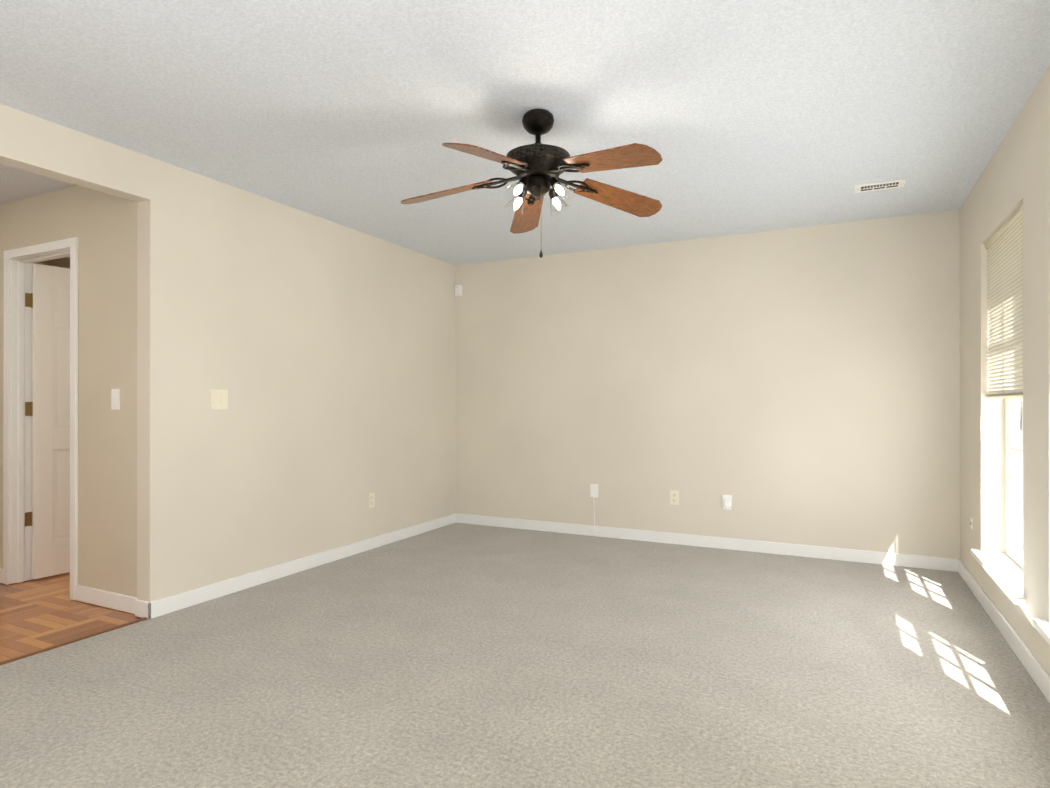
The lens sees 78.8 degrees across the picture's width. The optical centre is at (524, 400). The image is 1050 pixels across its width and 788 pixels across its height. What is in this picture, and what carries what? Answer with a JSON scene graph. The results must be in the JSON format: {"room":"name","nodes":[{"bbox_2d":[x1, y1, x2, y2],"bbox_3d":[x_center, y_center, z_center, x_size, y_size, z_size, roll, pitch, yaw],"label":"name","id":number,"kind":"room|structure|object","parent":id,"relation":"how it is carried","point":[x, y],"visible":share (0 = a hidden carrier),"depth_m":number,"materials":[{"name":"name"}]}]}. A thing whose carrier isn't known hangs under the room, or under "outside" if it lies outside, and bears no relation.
{"room":"empty living room","nodes":[
{"label":"empty living room","id":0,"kind":"room"},
{"bbox_2d":[0,164,75,204],"bbox_3d":[-3.967,-1.292,3.002,2.890,0.040,2.550,0,0,26],"label":"ceiling","id":1,"kind":"structure","parent":0,"point":[16,184],"depth_m":3.76,"materials":[{"name":"paint"}]},
{"bbox_2d":[30,572,69,588],"bbox_3d":[-2.712,1.241,5.549,2.890,0.116,2.920,0,0,26],"label":"floor","id":2,"kind":"structure","parent":0,"point":[61,580],"depth_m":4.18,"materials":[{"name":"brown wood"}]},
{"bbox_2d":[36,257,69,268],"bbox_3d":[-4.645,-0.065,5.020,0.110,2.485,5.580,0,0,26],"label":"wall","id":3,"kind":"structure","parent":0,"point":[63,262],"depth_m":5.78,"materials":[{"name":"paint"}]},
{"bbox_2d":[0,185,136,596],"bbox_3d":[-3.380,-0.067,4.192,2.890,2.485,0.110,0,0,26],"label":"wall","id":4,"kind":"structure","parent":0,"point":[101,227],"depth_m":3.66,"materials":[{"name":"paint"}]},
{"bbox_2d":[3,237,77,599],"bbox_3d":[-3.403,0.109,4.203,1.776,2.133,0.146,0,0,26],"label":"door frame","id":5,"kind":"structure","parent":4,"relation":"attached to","point":[17,422],"depth_m":4.09,"materials":[{"name":"white wood"}]},
{"bbox_2d":[25,263,69,578],"bbox_3d":[-3.038,0.137,4.439,0.173,2.063,0.703,0,0,26],"label":"open door","id":6,"kind":"structure","parent":4,"relation":"in","point":[47,409],"depth_m":4.25,"materials":[{"name":"paint"}]},
{"bbox_2d":[111,389,119,409],"bbox_3d":[-2.309,-0.006,3.595,0.072,0.116,0.016,0,0,26],"label":"light switch","id":7,"kind":"object","parent":4,"relation":"attached to","point":[115,399],"visible":1,"depth_m":3.60,"materials":[{"name":"white plastic"}]},
{"bbox_2d":[0,580,140,661],"bbox_3d":[-3.894,1.235,3.021,3.000,0.116,2.660,0,0,26],"label":"floor","id":8,"kind":"structure","parent":0,"point":[35,616],"depth_m":3.46,"materials":[{"name":"brown wood"}]},
{"bbox_2d":[0,617,146,665],"bbox_3d":[-2.600,1.167,2.304,0.045,0.014,2.515,0,0,26],"label":"trim","id":9,"kind":"structure","parent":8,"relation":"on","point":[67,642],"depth_m":3.08,"materials":[{"name":"brown wood"}]},
{"bbox_2d":[0,104,455,601],"bbox_3d":[-1.953,-0.068,3.696,0.110,2.485,5.580,0,0,26],"label":"wall","id":10,"kind":"structure","parent":0,"point":[322,351],"depth_m":4.12,"materials":[{"name":"paint"}]},
{"bbox_2d":[210,389,227,408],"bbox_3d":[-1.826,-0.005,3.817,0.010,0.118,0.118,0,0,26],"label":"light switch","id":11,"kind":"object","parent":10,"relation":"attached to","point":[218,399],"visible":1,"depth_m":3.81,"materials":[{"name":"beige plastic"}]},
{"bbox_2d":[136,513,455,618],"bbox_3d":[-1.362,1.132,4.788,0.044,0.090,3.034,0,0,26],"label":"baseboard","id":12,"kind":"structure","parent":10,"relation":"attached to","point":[166,605],"depth_m":4.17,"materials":[{"name":"white wood"}]},
{"bbox_2d":[368,492,374,507],"bbox_3d":[-1.215,0.792,5.059,0.009,0.116,0.072,0,0,26],"label":"electrical outlet","id":13,"kind":"object","parent":10,"relation":"attached to","point":[371,500],"visible":1,"depth_m":5.05,"materials":[{"name":"plastic"}]},
{"bbox_2d":[0,523,1049,787],"bbox_3d":[-0.077,1.232,2.771,4.070,0.120,5.580,0,0,26],"label":"floor carpet","id":14,"kind":"object","parent":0,"point":[458,655],"visible":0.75,"depth_m":2.66,"materials":[{"name":"grey carpet"}]},
{"bbox_2d":[0,0,1049,264],"bbox_3d":[-1.392,-1.371,3.423,7.360,0.120,5.800,0,0,26],"label":"ceiling","id":15,"kind":"structure","parent":0,"point":[744,116],"depth_m":2.78,"materials":[{"name":"paint"}]},
{"bbox_2d":[401,109,662,257],"bbox_3d":[0.031,-0.976,2.898,1.271,0.673,1.241,0,0,26],"label":"ceiling fan","id":16,"kind":"object","parent":15,"relation":"hanging from","point":[538,168],"visible":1,"depth_m":2.88,"materials":[{"name":"brown wood"}]},
{"bbox_2d":[854,179,905,192],"bbox_3d":[2.165,-1.305,3.902,0.270,0.010,0.140,0,0,26],"label":"ceiling vent","id":17,"kind":"object","parent":15,"relation":"in","point":[879,186],"visible":1,"depth_m":3.89,"materials":[{"name":"white plastic"}]},
{"bbox_2d":[455,210,959,558],"bbox_3d":[-0.136,-0.063,5.973,7.360,2.485,0.110,0,0,26],"label":"wall","id":18,"kind":"structure","parent":0,"point":[799,385],"depth_m":5.05,"materials":[{"name":"paint"}]},
{"bbox_2d":[455,285,461,295],"bbox_3d":[-0.641,-1.055,6.138,0.060,0.100,0.044,0,0,26],"label":"detector","id":19,"kind":"object","parent":18,"relation":"attached to","point":[458,290],"visible":1,"depth_m":6.12,"materials":[{"name":"white plastic"}]},
{"bbox_2d":[590,484,625,538],"bbox_3d":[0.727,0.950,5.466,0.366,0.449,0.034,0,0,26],"label":"outlet plate","id":20,"kind":"object","parent":18,"relation":"attached to","point":[593,490],"visible":0.98,"depth_m":5.54,"materials":[{"name":"white plastic"}]},
{"bbox_2d":[670,490,678,504],"bbox_3d":[1.225,0.798,5.235,0.072,0.116,0.009,0,0,26],"label":"electrical outlet","id":21,"kind":"object","parent":18,"relation":"attached to","point":[674,497],"visible":1,"depth_m":5.23,"materials":[{"name":"plastic"}]},
{"bbox_2d":[456,513,955,571],"bbox_3d":[1.142,1.133,5.272,4.050,0.090,0.014,0,0,26],"label":"baseboard","id":22,"kind":"structure","parent":18,"relation":"attached to","point":[842,554],"depth_m":5.04,"materials":[{"name":"white wood"}]},
{"bbox_2d":[722,495,731,509],"bbox_3d":[1.592,0.807,5.043,0.072,0.116,0.030,0,0,26],"label":"outlet","id":23,"kind":"object","parent":18,"relation":"attached to","point":[726,502],"visible":1,"depth_m":5.04,"materials":[{"name":"white plastic"}]},
{"bbox_2d":[959,66,1049,675],"bbox_3d":[1.829,-0.072,1.835,0.180,2.485,5.580,0,0,26],"label":"wall","id":24,"kind":"structure","parent":0,"point":[1014,176],"depth_m":3.01,"materials":[{"name":"paint"}]},
{"bbox_2d":[970,517,972,529],"bbox_3d":[2.777,0.765,3.975,0.009,0.070,0.045,0,0,26],"label":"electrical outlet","id":25,"kind":"object","parent":24,"relation":"attached to","point":[971,522],"visible":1,"depth_m":3.96,"materials":[{"name":"white plastic"}]},
{"bbox_2d":[956,559,1049,702],"bbox_3d":[1.742,1.125,1.876,0.014,0.090,5.580,0,0,26],"label":"baseboard","id":26,"kind":"structure","parent":24,"relation":"attached to","point":[1037,672],"depth_m":3.05,"materials":[{"name":"white wood"}]},
{"bbox_2d":[985,204,1022,397],"bbox_3d":[2.472,-0.459,3.287,0.036,0.896,0.938,0,0,26],"label":"window blind","id":27,"kind":"object","parent":24,"relation":"attached to","point":[1004,244],"visible":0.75,"depth_m":3.29,"materials":[{"name":"beige plastic"}]},
{"bbox_2d":[970,398,1049,644],"bbox_3d":[1.911,-0.004,2.057,0.220,1.820,3.750,0,0,26],"label":"window","id":28,"kind":"structure","parent":24,"relation":"in","point":[1013,500],"depth_m":3.54,"materials":[{"name":"white wood"}]},
{"label":"outside","id":29,"kind":"structure","parent":0,"visible":0},
{"bbox_2d":[1020,431,1021,546],"bbox_3d":[3.691,1.575,3.713,70.000,0.200,70.000,0,0,26],"label":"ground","id":30,"kind":"structure","parent":29,"point":[1021,490],"depth_m":10.43,"materials":[{"name":"white"}]}
]}

